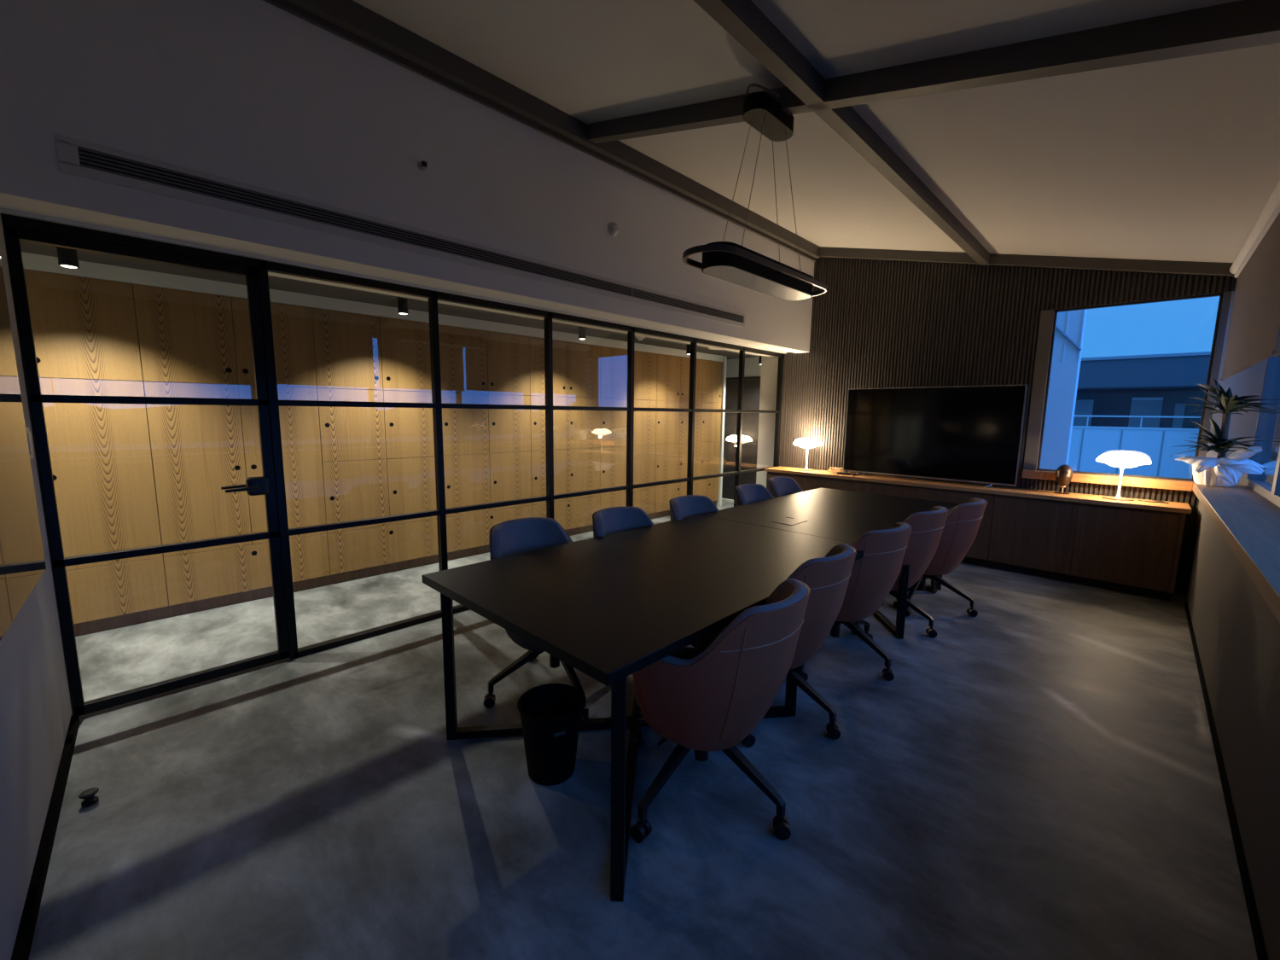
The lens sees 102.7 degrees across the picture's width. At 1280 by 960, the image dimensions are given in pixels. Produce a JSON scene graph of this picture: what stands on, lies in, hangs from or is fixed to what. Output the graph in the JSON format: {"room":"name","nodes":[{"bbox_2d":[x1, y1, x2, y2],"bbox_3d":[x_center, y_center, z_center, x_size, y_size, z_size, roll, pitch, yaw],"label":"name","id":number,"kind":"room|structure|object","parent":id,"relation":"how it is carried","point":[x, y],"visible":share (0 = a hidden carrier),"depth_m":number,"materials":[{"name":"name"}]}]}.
{"room":"conference room","nodes":[
{"label":"conference room","id":0,"kind":"room"},
{"bbox_2d":[0,212,72,959],"bbox_3d":[-1.232,-0.399,0.613,0.140,3.500,4.237,-6,10,-43],"label":"wall","id":1,"kind":"structure","parent":0,"point":[36,712],"depth_m":1.69,"materials":[{"name":"paint"}]},
{"bbox_2d":[0,254,46,640],"bbox_3d":[-1.587,-0.120,1.140,0.020,1.200,2.300,-6,10,-43],"label":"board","id":2,"kind":"object","parent":1,"relation":"attached to","point":[22,562],"visible":1,"depth_m":1.76,"materials":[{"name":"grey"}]},
{"bbox_2d":[25,426,34,459],"bbox_3d":[-2.481,-0.148,2.076,0.013,0.130,0.090,-6,10,-43],"label":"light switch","id":3,"kind":"object","parent":1,"relation":"attached to","point":[27,429],"visible":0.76,"depth_m":2.06,"materials":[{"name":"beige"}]},
{"bbox_2d":[11,713,80,959],"bbox_3d":[-1.302,1.291,1.006,0.024,0.045,3.749,-6,10,-43],"label":"baseboard","id":4,"kind":"structure","parent":1,"relation":"attached to","point":[23,943],"depth_m":1.62,"materials":[{"name":"black wood"}]},
{"bbox_2d":[21,251,723,361],"bbox_3d":[-2.022,-0.474,5.117,0.783,2.450,9.700,8,10,44],"label":"wall","id":5,"kind":"structure","parent":0,"point":[31,261],"depth_m":3.87,"materials":[{"name":"white paint"}]},
{"bbox_2d":[20,240,759,359],"bbox_3d":[-1.558,-1.579,4.737,2.150,0.130,10.000,8,10,44],"label":"ceiling","id":6,"kind":"structure","parent":0,"point":[275,282],"depth_m":3.90,"materials":[{"name":"grey paint"}]},
{"bbox_2d":[56,246,79,268],"bbox_3d":[-2.950,-1.175,2.634,0.072,0.153,0.072,8,10,44],"label":"ceiling spotlight","id":7,"kind":"object","parent":6,"relation":"attached to","point":[67,258],"visible":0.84,"depth_m":2.62,"materials":[{"name":"black metal"}]},
{"bbox_2d":[396,296,408,314],"bbox_3d":[-1.774,-1.318,3.825,0.072,0.153,0.072,8,10,44],"label":"ceiling spotlight","id":8,"kind":"object","parent":6,"relation":"attached to","point":[403,309],"visible":0.84,"depth_m":3.80,"materials":[{"name":"black metal"}]},
{"bbox_2d":[267,271,773,356],"bbox_3d":[-0.978,-1.336,3.911,0.172,0.120,9.600,8,10,44],"label":"ceiling strip","id":9,"kind":"object","parent":6,"relation":"attached to","point":[273,274],"visible":0.05,"depth_m":3.69,"materials":[{"name":"white paint"}]},
{"bbox_2d":[578,325,586,339],"bbox_3d":[-0.569,-1.464,5.043,0.072,0.153,0.072,8,10,44],"label":"ceiling spotlight","id":10,"kind":"object","parent":6,"relation":"attached to","point":[582,330],"visible":0.86,"depth_m":5.02,"materials":[{"name":"black metal"}]},
{"bbox_2d":[634,335,645,340],"bbox_3d":[0.005,-1.595,5.730,0.120,0.060,0.120,8,10,44],"label":"smoke detector","id":11,"kind":"object","parent":6,"relation":"attached to","point":[640,338],"visible":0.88,"depth_m":5.70,"materials":[{"name":"grey plastic"}]},
{"bbox_2d":[686,343,690,354],"bbox_3d":[0.601,-1.607,6.227,0.072,0.153,0.072,8,10,44],"label":"ceiling spotlight","id":12,"kind":"object","parent":6,"relation":"attached to","point":[688,346],"visible":0.62,"depth_m":6.20,"materials":[{"name":"black metal"}]},
{"bbox_2d":[707,347,722,349],"bbox_3d":[1.008,-1.715,6.630,0.260,0.034,0.260,8,10,44],"label":"recessed light","id":13,"kind":"object","parent":6,"relation":"in","point":[711,348],"visible":0.24,"depth_m":6.63,"materials":[{"name":"grey plastic"}]},
{"bbox_2d":[0,0,814,353],"bbox_3d":[-0.334,-1.989,4.084,0.420,1.335,6.560,8,10,44],"label":"wall","id":14,"kind":"structure","parent":0,"point":[253,92],"depth_m":2.56,"materials":[{"name":"white paint"}]},
{"bbox_2d":[55,133,745,327],"bbox_3d":[-0.565,-1.446,3.616,0.008,0.135,4.714,8,10,44],"label":"air vent","id":15,"kind":"object","parent":14,"relation":"in","point":[77,157],"visible":1,"depth_m":2.58,"materials":[{"name":"grey metal"}]},
{"bbox_2d":[417,160,427,170],"bbox_3d":[-1.219,-1.770,2.873,0.040,0.048,0.048,8,10,44],"label":"sprinkler","id":16,"kind":"object","parent":14,"relation":"attached to","point":[421,165],"visible":1,"depth_m":2.87,"materials":[{"name":"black metal"}]},
{"bbox_2d":[262,0,820,261],"bbox_3d":[-0.151,-2.454,3.848,0.084,0.175,6.560,8,10,44],"label":"beam","id":17,"kind":"structure","parent":14,"relation":"attached to","point":[348,20],"depth_m":3.13,"materials":[{"name":"grey paint"}]},
{"bbox_2d":[607,221,619,236],"bbox_3d":[-0.193,-1.921,3.903,0.046,0.100,0.100,8,10,44],"label":"sensor","id":18,"kind":"object","parent":14,"relation":"attached to","point":[613,228],"visible":1,"depth_m":3.88,"materials":[{"name":"grey plastic"}]},
{"bbox_2d":[28,501,1257,959],"bbox_3d":[-0.065,1.031,3.716,6.420,0.120,10.200,8,10,44],"label":"floor","id":19,"kind":"structure","parent":0,"point":[1036,776],"depth_m":1.91,"materials":[{"name":"concrete"}]},
{"bbox_2d":[78,787,98,807],"bbox_3d":[-2.023,1.165,1.879,0.052,0.048,0.052,8,10,44],"label":"door stop","id":20,"kind":"object","parent":19,"relation":"on","point":[90,799],"visible":1,"depth_m":1.87,"materials":[{"name":"black plastic"}]},
{"bbox_2d":[23,269,169,636],"bbox_3d":[-3.768,-0.130,3.225,0.561,2.220,0.981,8,10,44],"label":"storage cabinet","id":21,"kind":"object","parent":19,"relation":"on","point":[84,330],"visible":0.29,"depth_m":3.21,"materials":[{"name":"brown wood"}]},
{"bbox_2d":[132,284,329,616],"bbox_3d":[-3.081,-0.213,3.921,0.561,2.220,0.981,8,10,44],"label":"storage cabinet","id":22,"kind":"object","parent":19,"relation":"on","point":[191,344],"visible":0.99,"depth_m":3.63,"materials":[{"name":"brown wood"}]},
{"bbox_2d":[311,307,438,584],"bbox_3d":[-2.393,-0.297,4.616,0.561,2.220,0.981,8,10,44],"label":"storage cabinet","id":23,"kind":"object","parent":19,"relation":"on","point":[377,462],"visible":0.87,"depth_m":4.36,"materials":[{"name":"brown wood"}]},
{"bbox_2d":[0,213,784,715],"bbox_3d":[-0.411,-0.256,4.487,0.054,2.222,6.385,8,10,44],"label":"glass wall","id":24,"kind":"structure","parent":19,"relation":"on","point":[264,266],"depth_m":3.40,"materials":[{"name":"black"}]},
{"bbox_2d":[5,225,289,715],"bbox_3d":[-2.332,-0.007,2.546,0.170,2.166,0.840,8,10,44],"label":"door","id":25,"kind":"structure","parent":24,"relation":"in","point":[264,485],"depth_m":2.46,"materials":[{"name":"black metal"}]},
{"bbox_2d":[438,324,532,560],"bbox_3d":[-1.706,-0.380,5.311,0.561,2.220,0.981,8,10,44],"label":"storage cabinet","id":26,"kind":"object","parent":19,"relation":"on","point":[487,451],"visible":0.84,"depth_m":5.07,"materials":[{"name":"brown wood"}]},
{"bbox_2d":[483,517,588,719],"bbox_3d":[-0.482,0.671,2.679,0.637,0.856,0.615,3,8,14],"label":"chair","id":27,"kind":"object","parent":19,"relation":"on","point":[522,535],"visible":0.27,"depth_m":2.73,"materials":[{"name":"blue fabric"}]},
{"bbox_2d":[517,683,583,785],"bbox_3d":[-0.358,1.032,2.066,0.264,0.304,0.264,-3,8,-25],"label":"waste bin","id":28,"kind":"object","parent":19,"relation":"on","point":[549,713],"visible":1,"depth_m":1.99,"materials":[{"name":"black plastic"}]},
{"bbox_2d":[529,336,600,535],"bbox_3d":[-1.019,-0.464,6.006,0.561,2.220,0.981,8,10,44],"label":"storage cabinet","id":29,"kind":"object","parent":19,"relation":"on","point":[576,366],"visible":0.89,"depth_m":5.82,"materials":[{"name":"brown wood"}]},
{"bbox_2d":[599,346,657,518],"bbox_3d":[-0.332,-0.547,6.701,0.561,2.220,0.981,8,10,44],"label":"storage cabinet","id":30,"kind":"object","parent":19,"relation":"on","point":[613,361],"visible":0.51,"depth_m":6.45,"materials":[{"name":"brown wood"}]},
{"bbox_2d":[592,506,696,647],"bbox_3d":[0.032,0.626,3.066,0.608,0.856,0.638,-2,8,-19],"label":"chair","id":31,"kind":"object","parent":19,"relation":"on","point":[608,520],"visible":0.15,"depth_m":3.21,"materials":[{"name":"blue fabric"}]},
{"bbox_2d":[652,353,703,518],"bbox_3d":[0.355,-0.631,7.396,0.561,2.220,0.981,8,10,44],"label":"storage cabinet","id":32,"kind":"object","parent":19,"relation":"on","point":[672,374],"visible":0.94,"depth_m":7.11,"materials":[{"name":"brown wood"}]},
{"bbox_2d":[421,488,960,901],"bbox_3d":[0.842,0.668,3.248,1.205,0.744,3.913,8,10,43],"label":"conference table","id":33,"kind":"object","parent":19,"relation":"on","point":[611,607],"visible":0.72,"depth_m":2.21,"materials":[{"name":"black laminate"}]},
{"bbox_2d":[669,494,719,520],"bbox_3d":[0.517,0.568,3.547,0.589,0.856,0.644,-4,9,-29],"label":"chair","id":34,"kind":"object","parent":19,"relation":"on","point":[681,507],"visible":0.14,"depth_m":3.70,"materials":[{"name":"blue fabric"}]},
{"bbox_2d":[698,360,722,505],"bbox_3d":[0.870,-0.694,7.918,0.561,2.220,0.490,8,10,44],"label":"storage cabinet","id":35,"kind":"object","parent":19,"relation":"on","point":[712,370],"visible":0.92,"depth_m":7.71,"materials":[{"name":"brown wood"}]},
{"bbox_2d":[629,578,810,843],"bbox_3d":[0.279,0.777,1.942,0.634,0.856,0.624,1,8,-1],"label":"chair","id":36,"kind":"object","parent":19,"relation":"on","point":[711,695],"visible":0.96,"depth_m":1.69,"materials":[{"name":"fabric"}]},
{"bbox_2d":[631,646,704,707],"bbox_3d":[0.214,0.801,1.980,0.430,0.128,0.444,6,9,35],"label":"seat cushion","id":37,"kind":"object","parent":36,"relation":"on","point":[686,653],"depth_m":2.11,"materials":[{"name":"fabric"}]},
{"bbox_2d":[715,356,727,506],"bbox_3d":[1.069,-0.758,8.100,0.601,2.305,0.052,8,10,44],"label":"end panel","id":38,"kind":"object","parent":19,"relation":"on","point":[718,503],"visible":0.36,"depth_m":7.89,"materials":[{"name":"white paint"}]},
{"bbox_2d":[733,483,773,506],"bbox_3d":[1.091,0.489,4.193,0.620,0.856,0.633,-1,8,-15],"label":"chair","id":39,"kind":"object","parent":19,"relation":"on","point":[745,493],"visible":0.19,"depth_m":4.36,"materials":[{"name":"blue fabric"}]},
{"bbox_2d":[767,476,802,498],"bbox_3d":[1.496,0.424,4.725,0.662,0.856,0.598,7,10,42],"label":"chair","id":40,"kind":"object","parent":19,"relation":"on","point":[779,485],"visible":0.12,"depth_m":4.91,"materials":[{"name":"blue fabric"}]},
{"bbox_2d":[786,543,856,739],"bbox_3d":[0.673,0.709,2.497,0.635,0.856,0.626,1,8,2],"label":"chair","id":41,"kind":"object","parent":19,"relation":"on","point":[828,577],"visible":0.44,"depth_m":2.22,"materials":[{"name":"red fabric"}]},
{"bbox_2d":[830,522,912,680],"bbox_3d":[1.217,0.643,3.044,0.635,0.856,0.625,2,8,12],"label":"chair","id":42,"kind":"object","parent":19,"relation":"on","point":[873,576],"visible":0.69,"depth_m":2.76,"materials":[{"name":"red fabric"}]},
{"bbox_2d":[850,506,948,638],"bbox_3d":[1.726,0.581,3.563,0.631,0.856,0.635,1,8,-1],"label":"chair","id":43,"kind":"object","parent":19,"relation":"on","point":[928,526],"visible":0.48,"depth_m":3.27,"materials":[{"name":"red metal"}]},
{"bbox_2d":[905,497,987,616],"bbox_3d":[2.209,0.541,3.903,0.631,0.856,0.635,0,8,-5],"label":"chair","id":44,"kind":"object","parent":19,"relation":"on","point":[962,525],"visible":0.63,"depth_m":3.63,"materials":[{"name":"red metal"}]},
{"bbox_2d":[764,465,1192,600],"bbox_3d":[3.034,0.401,5.389,3.707,0.765,0.399,8,10,44],"label":"sideboard","id":45,"kind":"object","parent":19,"relation":"on","point":[1131,547],"visible":0.78,"depth_m":4.50,"materials":[{"name":"brown wood"}]},
{"bbox_2d":[793,438,822,471],"bbox_3d":[2.061,-0.315,6.301,0.342,0.392,0.342,8,10,44],"label":"table lamp","id":46,"kind":"object","parent":45,"relation":"on","point":[804,443],"visible":1,"depth_m":6.19,"materials":[{"name":"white metal"}]},
{"bbox_2d":[798,445,818,448],"bbox_3d":[2.062,-0.412,6.288,0.304,0.043,0.304,8,10,44],"label":"diffuser","id":47,"kind":"object","parent":46,"relation":"attached to","point":[803,446],"depth_m":6.20,"materials":[{"name":"white"}]},
{"bbox_2d":[827,466,846,472],"bbox_3d":[2.354,-0.118,6.109,0.200,0.058,0.064,8,10,44],"label":"wooden box","id":48,"kind":"object","parent":45,"relation":"on","point":[832,469],"visible":0.81,"depth_m":6.09,"materials":[{"name":"brown wood"}]},
{"bbox_2d":[832,471,856,475],"bbox_3d":[2.365,-0.076,5.930,0.264,0.022,0.076,8,10,44],"label":"box","id":49,"kind":"object","parent":45,"relation":"on","point":[837,473],"visible":1,"depth_m":5.88,"materials":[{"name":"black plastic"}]},
{"bbox_2d":[842,384,1028,487],"bbox_3d":[2.995,-0.483,5.392,1.670,0.984,0.198,8,10,44],"label":"television","id":50,"kind":"object","parent":45,"relation":"on","point":[965,433],"visible":1,"depth_m":5.29,"materials":[{"name":"black plastic"}]},
{"bbox_2d":[764,465,1192,513],"bbox_3d":[3.038,0.039,5.341,3.707,0.035,0.399,8,10,44],"label":"countertop","id":51,"kind":"structure","parent":45,"relation":"on","point":[1042,494],"depth_m":4.83,"materials":[{"name":"brown wood"}]},
{"bbox_2d":[1053,464,1073,494],"bbox_3d":[3.833,-0.008,4.628,0.124,0.265,0.162,8,10,44],"label":"head sculpture","id":52,"kind":"object","parent":45,"relation":"on","point":[1064,473],"visible":1,"depth_m":4.59,"materials":[{"name":"brown metal"}]},
{"bbox_2d":[1095,452,1151,500],"bbox_3d":[4.080,-0.031,4.339,0.342,0.392,0.342,8,10,44],"label":"table lamp","id":53,"kind":"object","parent":45,"relation":"on","point":[1122,461],"visible":1,"depth_m":4.26,"materials":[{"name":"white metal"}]},
{"bbox_2d":[1105,462,1139,467],"bbox_3d":[4.081,-0.128,4.326,0.304,0.043,0.304,8,10,44],"label":"diffuser","id":54,"kind":"object","parent":53,"relation":"attached to","point":[1114,464],"depth_m":4.24,"materials":[{"name":"white"}]},
{"bbox_2d":[1137,500,1168,503],"bbox_3d":[4.258,0.179,4.229,0.153,0.008,0.152,0,8,-3],"label":"power cord","id":55,"kind":"object","parent":45,"relation":"on","point":[1137,500],"visible":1,"depth_m":4.23,"materials":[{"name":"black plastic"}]},
{"bbox_2d":[352,0,1279,262],"bbox_3d":[1.036,-2.016,2.728,4.250,1.143,7.160,8,10,44],"label":"ceiling","id":56,"kind":"structure","parent":0,"point":[1176,159],"depth_m":2.60,"materials":[{"name":"paint"}]},
{"bbox_2d":[682,83,826,300],"bbox_3d":[0.656,-1.496,2.665,0.282,0.926,1.162,8,10,44],"label":"pendant lamp","id":57,"kind":"object","parent":56,"relation":"hanging from","point":[729,261],"visible":1,"depth_m":2.55,"materials":[{"name":"black metal"}]},
{"bbox_2d":[703,265,810,300],"bbox_3d":[0.650,-1.038,2.725,0.162,0.002,0.922,8,10,44],"label":"diffuser","id":58,"kind":"object","parent":57,"relation":"attached to","point":[743,276],"depth_m":2.66,"materials":[{"name":"grey plastic"}]},
{"bbox_2d":[693,0,989,265],"bbox_3d":[1.088,-1.886,2.692,0.090,0.132,6.560,8,10,44],"label":"beam","id":59,"kind":"structure","parent":56,"relation":"attached to","point":[742,20],"depth_m":2.46,"materials":[{"name":"grey paint"}]},
{"bbox_2d":[587,0,1279,143],"bbox_3d":[0.901,-1.842,2.434,3.500,0.953,0.075,8,10,44],"label":"beam","id":60,"kind":"structure","parent":56,"relation":"attached to","point":[1242,24],"depth_m":1.91,"materials":[{"name":"grey paint"}]},
{"bbox_2d":[726,256,1237,593],"bbox_3d":[2.961,-1.103,6.248,6.200,3.520,0.970,8,10,44],"label":"wall","id":61,"kind":"structure","parent":0,"point":[877,323],"depth_m":5.44,"materials":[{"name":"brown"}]},
{"bbox_2d":[721,498,733,503],"bbox_3d":[1.742,0.383,8.136,1.140,0.050,0.045,8,10,44],"label":"baseboard","id":62,"kind":"structure","parent":61,"relation":"attached to","point":[726,500],"depth_m":8.39,"materials":[{"name":"white paint"}]},
{"bbox_2d":[721,376,760,500],"bbox_3d":[1.724,-0.607,8.105,1.320,2.020,0.115,8,10,44],"label":"door","id":63,"kind":"structure","parent":61,"relation":"in","point":[752,384],"depth_m":8.17,"materials":[{"name":"black"}]},
{"bbox_2d":[819,246,1234,276],"bbox_3d":[3.327,-2.193,5.042,3.436,0.922,0.060,8,10,44],"label":"beam","id":64,"kind":"structure","parent":61,"relation":"attached to","point":[1106,264],"depth_m":4.66,"materials":[{"name":"grey paint"}]},
{"bbox_2d":[1021,290,1267,491],"bbox_3d":[4.231,-0.728,4.367,1.425,1.560,0.130,8,10,44],"label":"window","id":65,"kind":"structure","parent":61,"relation":"in","point":[1249,381],"depth_m":4.22,"materials":[{"name":"grey"}]},
{"bbox_2d":[1184,500,1279,959],"bbox_3d":[2.391,-0.134,1.614,0.394,2.800,6.760,8,10,44],"label":"wall","id":66,"kind":"structure","parent":0,"point":[1237,634],"depth_m":1.92,"materials":[{"name":"paint"}]},
{"bbox_2d":[1184,602,1268,959],"bbox_3d":[2.093,1.233,1.798,0.014,0.035,6.170,8,10,44],"label":"baseboard","id":67,"kind":"structure","parent":66,"relation":"attached to","point":[1259,944],"depth_m":1.82,"materials":[{"name":"black wood"}]},
{"bbox_2d":[1192,482,1279,622],"bbox_3d":[2.317,0.340,1.744,0.303,0.065,6.560,8,10,44],"label":"ledge","id":68,"kind":"object","parent":66,"relation":"attached to","point":[1248,522],"visible":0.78,"depth_m":2.40,"materials":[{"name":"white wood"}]},
{"bbox_2d":[1169,378,1274,487],"bbox_3d":[4.406,-0.362,3.858,0.491,0.815,0.494,1,8,5],"label":"potted plant","id":69,"kind":"object","parent":68,"relation":"on","point":[1220,470],"visible":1,"depth_m":3.83,"materials":[{"name":"green plant"}]},
{"bbox_2d":[1229,180,1279,273],"bbox_3d":[2.250,-1.325,1.568,0.084,0.084,6.500,8,10,44],"label":"crown molding","id":70,"kind":"structure","parent":66,"relation":"attached to","point":[1274,199],"depth_m":2.97,"materials":[{"name":"white paint"}]},
{"bbox_2d":[1246,329,1279,507],"bbox_3d":[2.481,-0.430,1.557,0.095,1.515,6.665,8,10,44],"label":"window","id":71,"kind":"structure","parent":66,"relation":"in","point":[1267,427],"depth_m":3.67,"materials":[{"name":"grey"}]},
{"bbox_2d":[1219,202,1279,381],"bbox_3d":[3.692,-1.066,3.085,0.036,0.803,2.335,8,10,44],"label":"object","id":72,"kind":"object","parent":71,"relation":"attached to","point":[1254,324],"visible":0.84,"depth_m":2.92,"materials":[{"name":"paint"}]},
{"bbox_2d":[1273,333,1279,356],"bbox_3d":[2.436,-0.905,1.816,0.036,0.818,1.180,8,10,44],"label":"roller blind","id":73,"kind":"object","parent":66,"relation":"attached to","point":[1277,353],"visible":1,"depth_m":2.26,"materials":[{"name":"fabric"}]},
{"label":"outside","id":74,"kind":"structure","parent":0,"visible":0},
{"bbox_2d":[1068,351,1210,478],"bbox_3d":[23.663,1.301,22.278,34.000,13.050,7.500,8,10,44],"label":"neighbouring building","id":75,"kind":"structure","parent":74,"point":[1131,404],"depth_m":21.96,"materials":[{"name":"grey"}]},
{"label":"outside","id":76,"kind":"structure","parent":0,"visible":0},
{"bbox_2d":[1039,309,1087,469],"bbox_3d":[5.492,-0.706,7.366,1.142,10.500,0.348,8,10,44],"label":"side wing","id":77,"kind":"object","parent":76,"point":[1070,325],"visible":0.14,"depth_m":6.91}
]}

